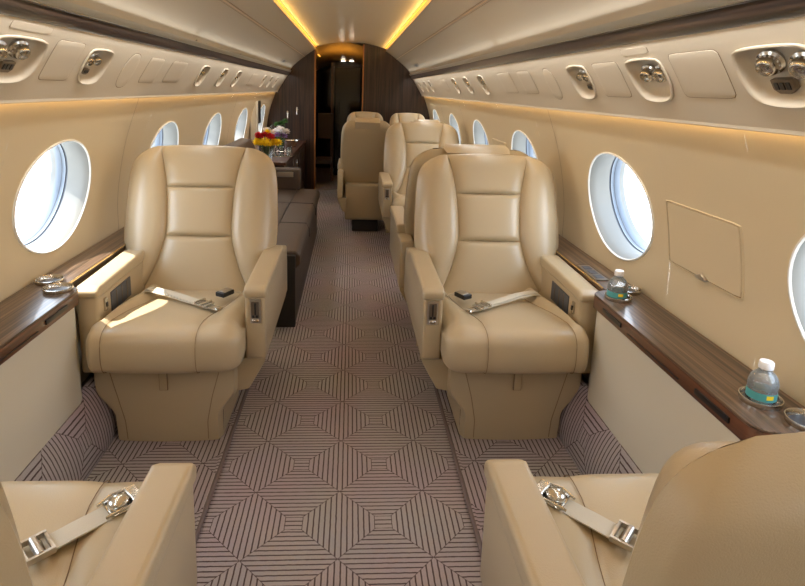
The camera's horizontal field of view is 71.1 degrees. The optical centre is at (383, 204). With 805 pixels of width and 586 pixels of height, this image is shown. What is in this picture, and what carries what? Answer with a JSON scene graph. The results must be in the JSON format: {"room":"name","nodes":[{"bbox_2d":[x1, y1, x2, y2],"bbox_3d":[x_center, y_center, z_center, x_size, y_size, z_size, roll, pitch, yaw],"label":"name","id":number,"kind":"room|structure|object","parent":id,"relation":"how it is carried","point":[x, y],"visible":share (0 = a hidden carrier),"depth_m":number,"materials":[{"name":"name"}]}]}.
{"room":"aircraft cabin","nodes":[
{"label":"aircraft cabin","id":0,"kind":"room"},
{"bbox_2d":[0,92,275,301],"bbox_3d":[-1.197,-0.213,2.783,0.132,0.630,9.160,1,12,-3],"label":"wall","id":1,"kind":"structure","parent":0,"point":[113,139],"depth_m":2.33,"materials":[{"name":"beige plastic"}]},
{"bbox_2d":[0,35,48,83],"bbox_3d":[-0.967,-0.378,1.463,0.100,0.127,0.250,1,12,-3],"label":"overhead passenger service unit","id":2,"kind":"object","parent":1,"relation":"attached to","point":[20,56],"visible":0.98,"depth_m":1.51,"materials":[{"name":"beige plastic"}]},
{"bbox_2d":[0,60,15,72],"bbox_3d":[-1.006,-0.369,1.499,0.026,0.033,0.060,1,12,-3],"label":"switch plate","id":3,"kind":"object","parent":2,"relation":"attached to","point":[6,66],"depth_m":1.50,"materials":[{"name":"black plastic"}]},
{"bbox_2d":[0,285,81,480],"bbox_3d":[-1.103,0.577,1.549,0.188,0.436,0.878,1,12,-3],"label":"ledge","id":4,"kind":"object","parent":1,"relation":"attached to","point":[40,379],"visible":0.91,"depth_m":1.69,"materials":[{"name":"brown wood"}]},
{"bbox_2d":[42,282,73,294],"bbox_3d":[-1.086,0.280,1.881,0.092,0.014,0.092,1,12,-3],"label":"cup holder","id":5,"kind":"object","parent":4,"relation":"on","point":[59,288],"visible":1,"depth_m":1.89,"materials":[{"name":"silver metal"}]},
{"bbox_2d":[2,139,90,253],"bbox_3d":[-1.258,-0.051,2.056,0.233,0.449,0.554,1,12,-3],"label":"window","id":6,"kind":"structure","parent":1,"relation":"in","point":[61,211],"depth_m":2.26,"materials":[{"name":"grey plastic"}]},
{"bbox_2d":[29,227,125,286],"bbox_3d":[-1.237,-0.021,3.453,0.128,0.038,3.100,1,12,-3],"label":"wall ledge","id":7,"kind":"object","parent":1,"relation":"attached to","point":[75,271],"visible":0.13,"depth_m":2.22,"materials":[{"name":"brown wood"}]},
{"bbox_2d":[34,274,63,285],"bbox_3d":[-1.160,0.262,1.957,0.092,0.014,0.092,1,12,-3],"label":"cup holder","id":8,"kind":"object","parent":7,"relation":"on","point":[44,280],"visible":0.97,"depth_m":1.97,"materials":[{"name":"silver metal"}]},
{"bbox_2d":[75,305,90,383],"bbox_3d":[-1.212,0.308,2.889,0.030,0.450,9.160,1,12,-3],"label":"trim","id":9,"kind":"structure","parent":1,"relation":"attached to","point":[83,375],"depth_m":2.16,"materials":[{"name":"beige"}]},
{"bbox_2d":[81,373,93,388],"bbox_3d":[-0.741,-0.237,2.803,1.120,2.020,9.240,1,12,-3],"label":"trim","id":10,"kind":"structure","parent":1,"relation":"attached to","point":[89,377],"depth_m":2.27,"materials":[{"name":"grey"}]},
{"bbox_2d":[77,48,114,84],"bbox_3d":[-0.992,-0.473,1.923,0.099,0.127,0.191,1,12,-3],"label":"overhead passenger service unit","id":11,"kind":"object","parent":1,"relation":"attached to","point":[98,60],"visible":0.87,"depth_m":1.97,"materials":[{"name":"beige plastic"}]},
{"bbox_2d":[81,67,89,73],"bbox_3d":[-1.030,-0.462,1.941,0.020,0.024,0.039,1,12,-3],"label":"switch plate","id":12,"kind":"object","parent":11,"relation":"attached to","point":[85,70],"depth_m":1.94,"materials":[{"name":"black plastic"}]},
{"bbox_2d":[0,14,287,103],"bbox_3d":[-1.033,-0.624,2.708,0.132,0.214,9.160,1,12,-3],"label":"overhead service panel","id":13,"kind":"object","parent":1,"relation":"attached to","point":[136,70],"depth_m":2.11,"materials":[{"name":"beige plastic"}]},
{"bbox_2d":[145,121,178,148],"bbox_3d":[-1.323,-0.290,3.220,0.233,0.449,0.554,1,12,-3],"label":"window","id":14,"kind":"structure","parent":1,"relation":"in","point":[168,134],"depth_m":3.43,"materials":[{"name":"white glass"}]},
{"bbox_2d":[194,65,210,86],"bbox_3d":[-1.069,-0.755,3.292,0.099,0.127,0.180,1,12,-3],"label":"overhead passenger service unit","id":15,"kind":"object","parent":1,"relation":"attached to","point":[201,76],"visible":0.63,"depth_m":3.35,"materials":[{"name":"beige plastic"}]},
{"bbox_2d":[202,113,221,144],"bbox_3d":[-1.386,-0.522,4.345,0.233,0.449,0.554,1,12,-3],"label":"window","id":16,"kind":"structure","parent":1,"relation":"in","point":[213,130],"depth_m":4.59,"materials":[{"name":"white glass"}]},
{"bbox_2d":[215,69,228,86],"bbox_3d":[-1.097,-0.858,3.791,0.099,0.127,0.159,1,12,-3],"label":"overhead passenger service unit","id":17,"kind":"object","parent":1,"relation":"attached to","point":[223,74],"visible":0.56,"depth_m":3.85,"materials":[{"name":"beige plastic"}]},
{"bbox_2d":[230,71,242,86],"bbox_3d":[-1.124,-0.956,4.270,0.099,0.127,0.170,1,12,-3],"label":"overhead passenger service unit","id":18,"kind":"object","parent":1,"relation":"attached to","point":[236,78],"visible":0.54,"depth_m":4.33,"materials":[{"name":"beige plastic"}]},
{"bbox_2d":[234,108,247,140],"bbox_3d":[-1.449,-0.754,5.469,0.233,0.449,0.554,1,12,-3],"label":"window","id":19,"kind":"structure","parent":1,"relation":"in","point":[240,127],"depth_m":5.71,"materials":[{"name":"white glass"}]},
{"bbox_2d":[250,101,257,138],"bbox_3d":[-1.380,-0.921,6.032,0.065,0.430,0.120,1,12,-3],"label":"wall pier","id":20,"kind":"object","parent":1,"relation":"attached to","point":[254,119],"visible":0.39,"depth_m":5.99,"materials":[{"name":"beige"}]},
{"bbox_2d":[258,100,260,123],"bbox_3d":[-1.374,-1.026,6.174,0.040,0.260,0.160,1,12,-3],"label":"wall monitor","id":21,"kind":"object","parent":1,"relation":"attached to","point":[259,102],"visible":0.46,"depth_m":6.16,"materials":[{"name":"black plastic"}]},
{"bbox_2d":[258,105,264,132],"bbox_3d":[-1.513,-0.991,6.623,0.233,0.449,0.554,1,12,-3],"label":"window","id":22,"kind":"structure","parent":1,"relation":"in","point":[260,125],"depth_m":6.86,"materials":[{"name":"white glass"}]},
{"bbox_2d":[259,75,266,86],"bbox_3d":[-1.195,-1.220,5.551,0.099,0.127,0.148,1,12,-3],"label":"overhead passenger service unit","id":23,"kind":"object","parent":1,"relation":"attached to","point":[265,76],"visible":0.38,"depth_m":5.61,"materials":[{"name":"beige plastic"}]},
{"bbox_2d":[316,65,361,167],"bbox_3d":[-0.779,-1.569,9.470,0.950,1.900,0.040,1,12,-3],"label":"wall","id":24,"kind":"structure","parent":0,"point":[323,75],"depth_m":9.41,"materials":[{"name":"black wood"}]},
{"bbox_2d":[196,167,482,585],"bbox_3d":[-0.271,0.512,4.104,1.800,0.001,11.350,1,12,-3],"label":"floor","id":25,"kind":"structure","parent":0,"point":[339,468],"depth_m":2.09,"materials":[{"name":"carpet"}]},
{"bbox_2d":[86,387,249,543],"bbox_3d":[-0.729,1.140,0.910,0.446,0.019,4.900,1,12,-3],"label":"carpet","id":26,"kind":"structure","parent":25,"relation":"on","point":[123,461],"depth_m":2.02,"materials":[{"name":"carpet"}]},
{"bbox_2d":[0,463,196,585],"bbox_3d":[-0.708,0.655,0.803,0.767,1.006,0.883,1,12,-3],"label":"seat","id":27,"kind":"object","parent":26,"relation":"on","point":[53,533],"visible":1,"depth_m":1.00,"materials":[{"name":"beige leather"}]},
{"bbox_2d":[1,481,142,585],"bbox_3d":[-0.691,0.712,0.941,0.519,0.186,0.607,1,12,-3],"label":"seat cushion","id":28,"kind":"object","parent":27,"relation":"on","point":[65,529],"depth_m":1.06,"materials":[{"name":"beige leather"}]},
{"bbox_2d":[76,145,286,441],"bbox_3d":[-0.788,0.318,2.304,0.701,1.057,0.863,1,12,-3],"label":"seat","id":29,"kind":"object","parent":26,"relation":"on","point":[183,320],"visible":0.99,"depth_m":2.18,"materials":[{"name":"beige leather"}]},
{"bbox_2d":[86,284,245,373],"bbox_3d":[-0.770,0.452,2.201,0.519,0.186,0.607,1,12,-3],"label":"seat cushion","id":30,"kind":"object","parent":29,"relation":"on","point":[147,328],"depth_m":1.94,"materials":[{"name":"beige leather"}]},
{"bbox_2d":[224,138,319,326],"bbox_3d":[-0.905,0.047,4.080,0.791,0.882,2.060,1,12,-3],"label":"divan","id":31,"kind":"object","parent":25,"relation":"on","point":[297,207],"visible":0.32,"depth_m":3.90,"materials":[{"name":"brown leather"}]},
{"bbox_2d":[224,138,254,148],"bbox_3d":[-1.212,-0.287,4.664,0.237,0.480,0.670,1,12,-3],"label":"cushion","id":32,"kind":"object","parent":31,"relation":"on","point":[242,142],"depth_m":4.65,"materials":[{"name":"brown fabric"}]},
{"bbox_2d":[276,189,319,267],"bbox_3d":[-0.821,0.099,4.090,0.606,0.122,1.990,1,12,-3],"label":"seat cushion","id":33,"kind":"object","parent":31,"relation":"on","point":[296,207],"depth_m":3.94,"materials":[{"name":"brown leather"}]},
{"bbox_2d":[255,139,305,188],"bbox_3d":[-1.198,-0.307,6.250,0.495,0.632,2.280,1,12,-3],"label":"credenza","id":34,"kind":"object","parent":25,"relation":"on","point":[297,160],"visible":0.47,"depth_m":6.22,"materials":[{"name":"brown wood"}]},
{"bbox_2d":[252,127,282,157],"bbox_3d":[-1.105,-0.578,5.264,0.282,0.295,0.274,8,13,30],"label":"flower arrangement","id":35,"kind":"object","parent":34,"relation":"on","point":[268,140],"visible":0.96,"depth_m":5.22,"materials":[{"name":"yellow plant"}]},
{"bbox_2d":[255,139,305,165],"bbox_3d":[-1.189,-0.602,6.190,0.495,0.030,2.280,1,12,-3],"label":"countertop","id":36,"kind":"structure","parent":34,"relation":"on","point":[283,161],"depth_m":5.77,"materials":[{"name":"brown wood"}]},
{"bbox_2d":[269,150,292,156],"bbox_3d":[-0.999,-0.504,5.525,0.220,0.053,0.140,1,12,-3],"label":"serving tray","id":37,"kind":"object","parent":34,"relation":"on","point":[276,150],"visible":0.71,"depth_m":5.46,"materials":[{"name":"silver metal"}]},
{"bbox_2d":[273,118,289,152],"bbox_3d":[-1.069,-0.707,5.766,0.243,0.349,0.269,1,12,-3],"label":"flower arrangement","id":38,"kind":"object","parent":34,"relation":"on","point":[280,131],"visible":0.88,"depth_m":5.74,"materials":[{"name":"white plant"}]},
{"bbox_2d":[285,139,298,146],"bbox_3d":[-1.047,-0.696,6.393,0.180,0.078,0.180,1,12,-3],"label":"ice bucket","id":39,"kind":"object","parent":34,"relation":"on","point":[288,142],"visible":0.88,"depth_m":6.34,"materials":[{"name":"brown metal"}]},
{"bbox_2d":[330,62,333,180],"bbox_3d":[-0.736,-1.187,8.130,0.040,1.690,0.060,1,12,-3],"label":"trim","id":40,"kind":"structure","parent":25,"relation":"on","point":[332,63],"depth_m":8.06,"materials":[{"name":"red wood"}]},
{"bbox_2d":[316,113,333,163],"bbox_3d":[-0.825,-0.936,7.911,0.235,0.680,0.440,1,12,-3],"label":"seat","id":41,"kind":"object","parent":40,"relation":"attached to","point":[325,120],"visible":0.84,"depth_m":8.05,"materials":[{"name":"brown leather"}]},
{"bbox_2d":[337,118,389,230],"bbox_3d":[-0.191,-0.336,5.574,0.510,1.069,0.871,1,12,-3],"label":"seat","id":42,"kind":"object","parent":25,"relation":"on","point":[360,163],"visible":0.81,"depth_m":5.24,"materials":[{"name":"beige leather"}]},
{"bbox_2d":[347,111,382,121],"bbox_3d":[-0.232,-0.555,6.667,0.515,1.059,0.873,1,12,-3],"label":"seat","id":43,"kind":"object","parent":25,"relation":"on","point":[363,114],"visible":0.11,"depth_m":6.86,"materials":[{"name":"beige leather"}]},
{"bbox_2d":[433,384,580,556],"bbox_3d":[0.425,0.734,3.069,0.446,0.019,9.160,1,12,-3],"label":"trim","id":44,"kind":"structure","parent":25,"relation":"on","point":[548,457],"depth_m":2.08,"materials":[{"name":"carpet"}]},
{"bbox_2d":[389,113,424,125],"bbox_3d":[0.292,-0.546,6.698,0.515,1.059,0.873,1,12,-3],"label":"seat","id":45,"kind":"object","parent":44,"relation":"on","point":[397,117],"visible":0.09,"depth_m":6.88,"materials":[{"name":"beige leather"}]},
{"bbox_2d":[378,122,458,232],"bbox_3d":[0.329,-0.139,4.701,0.708,1.057,0.863,1,12,-3],"label":"seat","id":46,"kind":"object","parent":44,"relation":"on","point":[404,141],"visible":0.37,"depth_m":4.85,"materials":[{"name":"beige leather"}]},
{"bbox_2d":[391,192,405,207],"bbox_3d":[0.315,-0.005,4.596,0.519,0.186,0.607,1,12,-3],"label":"seat cushion","id":47,"kind":"object","parent":46,"relation":"on","point":[397,198],"depth_m":4.38,"materials":[{"name":"beige leather"}]},
{"bbox_2d":[410,119,444,123],"bbox_3d":[0.348,-0.327,5.606,0.510,1.069,0.871,1,12,-3],"label":"seat","id":48,"kind":"object","parent":44,"relation":"on","point":[415,120],"visible":0.02,"depth_m":5.12,"materials":[{"name":"beige leather"}]},
{"bbox_2d":[390,144,529,302],"bbox_3d":[0.409,0.152,3.269,0.708,1.069,0.871,1,12,-3],"label":"seat","id":49,"kind":"object","parent":44,"relation":"on","point":[402,219],"visible":0.12,"depth_m":2.85,"materials":[{"name":"beige leather"}]},
{"bbox_2d":[404,154,598,439],"bbox_3d":[0.473,0.346,2.376,0.696,1.047,0.863,1,12,-3],"label":"seat","id":50,"kind":"object","parent":44,"relation":"on","point":[502,324],"visible":1,"depth_m":2.26,"materials":[{"name":"beige leather"}]},
{"bbox_2d":[440,288,588,373],"bbox_3d":[0.465,0.475,2.270,0.519,0.186,0.607,1,12,-3],"label":"seat cushion","id":51,"kind":"object","parent":50,"relation":"on","point":[488,330],"depth_m":2.01,"materials":[{"name":"beige leather"}]},
{"bbox_2d":[480,432,804,585],"bbox_3d":[0.575,0.685,0.883,0.767,0.990,0.883,1,12,-3],"label":"seat","id":52,"kind":"object","parent":44,"relation":"on","point":[716,513],"visible":1,"depth_m":0.61,"materials":[{"name":"beige leather"}]},
{"bbox_2d":[534,473,658,585],"bbox_3d":[0.540,0.734,1.016,0.519,0.186,0.607,1,12,-3],"label":"seat cushion","id":53,"kind":"object","parent":52,"relation":"on","point":[598,519],"depth_m":1.12,"materials":[{"name":"beige leather"}]},
{"bbox_2d":[267,44,429,188],"bbox_3d":[-0.435,-1.139,7.344,2.200,1.927,0.050,1,12,-3],"label":"wall","id":54,"kind":"structure","parent":0,"point":[389,89],"depth_m":7.26,"materials":[{"name":"brown wood"}]},
{"bbox_2d":[14,375,117,480],"bbox_3d":[-1.096,0.589,2.954,0.078,0.240,9.160,1,12,-3],"label":"trim","id":55,"kind":"structure","parent":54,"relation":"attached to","point":[72,453],"depth_m":1.89,"materials":[{"name":"carpet"}]},
{"bbox_2d":[0,0,290,74],"bbox_3d":[-0.943,-0.745,2.687,0.041,0.038,9.160,1,12,-3],"label":"trim","id":56,"kind":"structure","parent":54,"relation":"attached to","point":[23,9],"depth_m":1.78,"materials":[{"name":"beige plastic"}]},
{"bbox_2d":[64,0,304,69],"bbox_3d":[-0.833,-0.874,2.667,0.193,0.188,9.160,1,12,-3],"label":"ceiling panel","id":57,"kind":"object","parent":54,"relation":"attached to","point":[221,24],"depth_m":2.75,"materials":[{"name":"beige plastic"}]},
{"bbox_2d":[228,0,315,55],"bbox_3d":[-0.666,-1.007,2.649,0.135,0.090,9.160,1,12,-3],"label":"trim","id":58,"kind":"structure","parent":54,"relation":"attached to","point":[267,13],"depth_m":3.82,"materials":[{"name":"beige plastic"}]},
{"bbox_2d":[314,50,315,188],"bbox_3d":[-0.888,-1.085,7.329,0.016,1.800,0.066,1,12,-3],"label":"trim","id":59,"kind":"structure","parent":54,"relation":"attached to","point":[315,50],"depth_m":7.29,"materials":[{"name":"brown wood"}]},
{"bbox_2d":[315,42,362,70],"bbox_3d":[-0.572,-2.118,8.254,1.000,0.350,2.140,1,12,-3],"label":"trim","id":60,"kind":"structure","parent":54,"relation":"attached to","point":[342,51],"depth_m":7.59,"materials":[{"name":"brown wood"}]},
{"bbox_2d":[362,44,363,110],"bbox_3d":[-0.276,-1.115,7.357,0.016,1.885,0.066,1,12,-3],"label":"trim","id":61,"kind":"structure","parent":54,"relation":"attached to","point":[363,44],"depth_m":7.22,"materials":[{"name":"brown wood"}]},
{"bbox_2d":[386,0,481,58],"bbox_3d":[0.347,-0.989,2.709,0.135,0.090,9.160,1,12,-3],"label":"trim","id":62,"kind":"structure","parent":54,"relation":"attached to","point":[437,14],"depth_m":3.60,"materials":[{"name":"beige plastic"}]},
{"bbox_2d":[396,0,694,73],"bbox_3d":[0.507,-0.851,2.747,0.193,0.187,9.160,1,12,-3],"label":"ceiling panel","id":63,"kind":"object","parent":54,"relation":"attached to","point":[490,26],"depth_m":2.39,"materials":[{"name":"beige plastic"}]},
{"bbox_2d":[557,379,641,474],"bbox_3d":[0.682,0.621,3.060,0.078,0.240,9.160,1,12,-3],"label":"trim","id":64,"kind":"structure","parent":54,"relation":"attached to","point":[591,445],"depth_m":1.98,"materials":[{"name":"carpet"}]},
{"bbox_2d":[409,0,804,78],"bbox_3d":[0.609,-0.718,2.780,0.041,0.038,9.160,1,12,-3],"label":"trim","id":65,"kind":"structure","parent":54,"relation":"attached to","point":[750,12],"depth_m":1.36,"materials":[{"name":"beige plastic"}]},
{"bbox_2d":[273,0,430,49],"bbox_3d":[-0.157,-1.088,2.661,0.896,0.093,9.160,1,12,-3],"label":"ceiling","id":66,"kind":"structure","parent":0,"point":[372,22],"depth_m":4.48,"materials":[{"name":"beige plastic"}]},
{"bbox_2d":[277,0,315,45],"bbox_3d":[-0.594,-1.085,2.646,0.012,0.007,9.138,1,12,-3],"label":"recessed light","id":67,"kind":"object","parent":66,"relation":"in","point":[279,1],"visible":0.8,"depth_m":4.32,"materials":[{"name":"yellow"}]},
{"bbox_2d":[385,0,426,48],"bbox_3d":[0.279,-1.069,2.698,0.012,0.007,9.138,1,12,-3],"label":"recessed light","id":68,"kind":"object","parent":66,"relation":"in","point":[424,2],"visible":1,"depth_m":4.17,"materials":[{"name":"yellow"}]},
{"bbox_2d":[424,97,804,406],"bbox_3d":[0.831,-0.177,2.904,0.132,0.630,9.160,1,12,-3],"label":"wall","id":69,"kind":"structure","parent":0,"point":[757,184],"depth_m":1.63,"materials":[{"name":"beige plastic"}]},
{"bbox_2d":[427,81,434,92],"bbox_3d":[0.519,-1.252,5.957,0.099,0.127,0.148,1,12,-3],"label":"overhead passenger service unit","id":70,"kind":"object","parent":69,"relation":"attached to","point":[429,83],"visible":0.39,"depth_m":5.99,"materials":[{"name":"beige plastic"}]},
{"bbox_2d":[433,109,440,121],"bbox_3d":[0.716,-0.952,6.756,0.233,0.449,0.554,1,12,-3],"label":"window","id":71,"kind":"structure","parent":69,"relation":"in","point":[435,115],"depth_m":6.93,"materials":[{"name":"white glass"}]},
{"bbox_2d":[449,113,460,143],"bbox_3d":[0.780,-0.715,5.602,0.233,0.449,0.554,1,12,-3],"label":"window","id":72,"kind":"structure","parent":69,"relation":"in","point":[452,120],"depth_m":5.81,"materials":[{"name":"white glass"}]},
{"bbox_2d":[451,78,460,93],"bbox_3d":[0.598,-0.962,4.549,0.099,0.127,0.159,1,12,-3],"label":"overhead passenger service unit","id":73,"kind":"object","parent":69,"relation":"attached to","point":[455,84],"visible":0.45,"depth_m":4.61,"materials":[{"name":"beige plastic"}]},
{"bbox_2d":[462,77,473,93],"bbox_3d":[0.625,-0.864,4.070,0.099,0.127,0.159,1,12,-3],"label":"overhead passenger service unit","id":74,"kind":"object","parent":69,"relation":"attached to","point":[468,85],"visible":0.56,"depth_m":4.12,"materials":[{"name":"beige plastic"}]},
{"bbox_2d":[473,120,488,144],"bbox_3d":[0.844,-0.483,4.478,0.233,0.449,0.554,1,12,-3],"label":"window","id":75,"kind":"structure","parent":69,"relation":"in","point":[479,134],"depth_m":4.71,"materials":[{"name":"white glass"}]},
{"bbox_2d":[477,75,490,94],"bbox_3d":[0.651,-0.765,3.591,0.099,0.127,0.159,1,12,-3],"label":"overhead passenger service unit","id":76,"kind":"object","parent":69,"relation":"attached to","point":[480,78],"visible":0.52,"depth_m":3.65,"materials":[{"name":"beige plastic"}]},
{"bbox_2d":[492,138,506,146],"bbox_3d":[0.813,-0.341,3.902,0.042,0.210,0.365,1,12,-3],"label":"door","id":77,"kind":"structure","parent":69,"relation":"in","point":[495,142],"depth_m":3.91,"materials":[{"name":"beige fabric"}]},
{"bbox_2d":[511,130,542,158],"bbox_3d":[0.906,-0.251,3.353,0.233,0.449,0.554,1,12,-3],"label":"window","id":78,"kind":"structure","parent":69,"relation":"in","point":[520,141],"depth_m":3.56,"materials":[{"name":"white glass"}]},
{"bbox_2d":[566,65,596,99],"bbox_3d":[0.737,-0.451,2.065,0.099,0.127,0.187,1,12,-3],"label":"overhead passenger service unit","id":79,"kind":"object","parent":69,"relation":"attached to","point":[578,75],"visible":0.83,"depth_m":2.12,"materials":[{"name":"beige plastic"}]},
{"bbox_2d":[581,374,588,386],"bbox_3d":[0.377,-0.218,2.870,1.120,2.020,9.240,1,12,-3],"label":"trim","id":80,"kind":"structure","parent":69,"relation":"attached to","point":[583,378],"depth_m":2.39,"materials":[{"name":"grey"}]},
{"bbox_2d":[582,373,589,381],"bbox_3d":[0.815,0.344,3.010,0.030,0.450,9.160,1,12,-3],"label":"trim","id":81,"kind":"structure","parent":69,"relation":"attached to","point":[586,375],"depth_m":2.31,"materials":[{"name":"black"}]},
{"bbox_2d":[556,235,630,290],"bbox_3d":[0.826,0.167,2.835,0.128,0.038,1.590,1,12,-3],"label":"wall ledge","id":82,"kind":"object","parent":69,"relation":"attached to","point":[568,252],"visible":0.3,"depth_m":2.38,"materials":[{"name":"brown wood"}]},
{"bbox_2d":[576,265,609,280],"bbox_3d":[0.832,0.269,2.239,0.056,0.006,0.190,1,12,-3],"label":"outlet plate","id":83,"kind":"object","parent":82,"relation":"attached to","point":[592,272],"visible":0.96,"depth_m":2.23,"materials":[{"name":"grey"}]},
{"bbox_2d":[587,270,597,273],"bbox_3d":[0.832,0.267,2.239,0.032,0.002,0.040,1,12,-3],"label":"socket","id":84,"kind":"object","parent":83,"relation":"attached to","point":[588,271],"depth_m":2.24,"materials":[{"name":"grey plastic"}]},
{"bbox_2d":[413,16,804,136],"bbox_3d":[0.692,-0.593,2.810,0.132,0.214,9.160,1,12,-3],"label":"overhead service panel","id":85,"kind":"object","parent":69,"relation":"attached to","point":[707,90],"depth_m":1.53,"materials":[{"name":"beige plastic"}]},
{"bbox_2d":[588,152,666,260],"bbox_3d":[0.972,-0.012,2.189,0.233,0.449,0.554,1,12,-3],"label":"window","id":86,"kind":"structure","parent":69,"relation":"in","point":[613,221],"depth_m":2.40,"materials":[{"name":"grey plastic"}]},
{"bbox_2d":[624,57,673,102],"bbox_3d":[0.763,-0.354,1.596,0.099,0.127,0.208,1,12,-3],"label":"overhead passenger service unit","id":87,"kind":"object","parent":69,"relation":"attached to","point":[649,77],"visible":0.94,"depth_m":1.63,"materials":[{"name":"beige plastic"}]},
{"bbox_2d":[587,290,804,472],"bbox_3d":[0.857,0.611,1.666,0.188,0.436,0.878,1,12,-3],"label":"ledge","id":88,"kind":"object","parent":69,"relation":"attached to","point":[661,387],"visible":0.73,"depth_m":1.62,"materials":[{"name":"brown wood"}]},
{"bbox_2d":[604,292,632,303],"bbox_3d":[0.818,0.321,1.958,0.092,0.014,0.092,1,12,-3],"label":"cup holder","id":89,"kind":"object","parent":88,"relation":"on","point":[629,297],"visible":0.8,"depth_m":1.93,"materials":[{"name":"silver metal"}]},
{"bbox_2d":[606,269,627,299],"bbox_3d":[0.812,0.276,1.948,0.067,0.102,0.067,1,12,-3],"label":"water bottle","id":90,"kind":"object","parent":89,"relation":"on","point":[622,293],"visible":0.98,"depth_m":1.95,"materials":[{"name":"clear plastic"}]},
{"bbox_2d":[614,284,641,295],"bbox_3d":[0.883,0.307,2.035,0.092,0.014,0.092,1,12,-3],"label":"cup holder","id":91,"kind":"object","parent":88,"relation":"on","point":[633,290],"visible":0.62,"depth_m":2.05,"materials":[{"name":"silver metal"}]},
{"bbox_2d":[738,386,783,411],"bbox_3d":[0.883,0.453,1.319,0.092,0.014,0.092,1,12,-3],"label":"cup holder","id":92,"kind":"object","parent":88,"relation":"on","point":[779,405],"visible":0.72,"depth_m":1.30,"materials":[{"name":"silver metal"}]},
{"bbox_2d":[745,358,779,405],"bbox_3d":[0.885,0.410,1.310,0.063,0.100,0.063,1,12,-3],"label":"water bottle","id":93,"kind":"object","parent":92,"relation":"in","point":[766,366],"visible":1,"depth_m":1.31,"materials":[{"name":"clear plastic"}]},
{"bbox_2d":[784,407,804,431],"bbox_3d":[0.928,0.473,1.228,0.092,0.014,0.092,1,12,-3],"label":"cup holder","id":94,"kind":"object","parent":88,"relation":"on","point":[795,417],"visible":1,"depth_m":1.25,"materials":[{"name":"silver metal"}]},
{"bbox_2d":[666,200,743,299],"bbox_3d":[0.938,0.120,1.665,0.042,0.210,0.365,1,12,-3],"label":"wall panel","id":95,"kind":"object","parent":69,"relation":"in","point":[719,262],"depth_m":1.64,"materials":[{"name":"beige plastic"}]},
{"bbox_2d":[730,43,804,108],"bbox_3d":[0.790,-0.255,1.116,0.100,0.127,0.229,1,12,-3],"label":"overhead passenger service unit","id":96,"kind":"object","parent":69,"relation":"attached to","point":[773,75],"visible":1,"depth_m":1.15,"materials":[{"name":"beige plastic"}]},
{"bbox_2d":[770,77,800,93],"bbox_3d":[0.825,-0.244,1.154,0.026,0.033,0.060,1,12,-3],"label":"switch plate","id":97,"kind":"object","parent":96,"relation":"attached to","point":[779,85],"depth_m":1.15,"materials":[{"name":"black plastic"}]},
{"bbox_2d":[787,234,804,341],"bbox_3d":[1.034,0.219,1.069,0.233,0.449,0.554,1,12,-3],"label":"window","id":98,"kind":"structure","parent":69,"relation":"in","point":[796,267],"depth_m":1.32,"materials":[{"name":"grey plastic"}]},
{"bbox_3d":[-0.295,-1.343,8.429,0.040,1.900,2.140,1,12,-3],"label":"wall","id":99,"kind":"structure","parent":0,"visible":0},
{"bbox_2d":[334,67,361,174],"bbox_3d":[-0.544,-1.252,8.576,0.395,1.630,0.082,1,12,-3],"label":"door","id":100,"kind":"structure","parent":99,"relation":"in","point":[347,80],"depth_m":8.50,"materials":[{"name":"black wood"}]},
{"bbox_2d":[334,61,362,67],"bbox_3d":[-0.526,-2.102,8.362,0.455,0.120,0.060,1,12,-3],"label":"trim","id":101,"kind":"structure","parent":99,"relation":"attached to","point":[336,63],"depth_m":8.34,"materials":[{"name":"brown wood"}]},
{"label":"outside","id":102,"kind":"structure","parent":0,"visible":0},
{"bbox_2d":[11,106,754,362],"bbox_3d":[-0.122,3.555,0.725,300.000,0.001,300.000,1,12,-3],"label":"sky","id":103,"kind":"structure","parent":102,"point":[33,191],"depth_m":18.74,"materials":[{"name":"white"}]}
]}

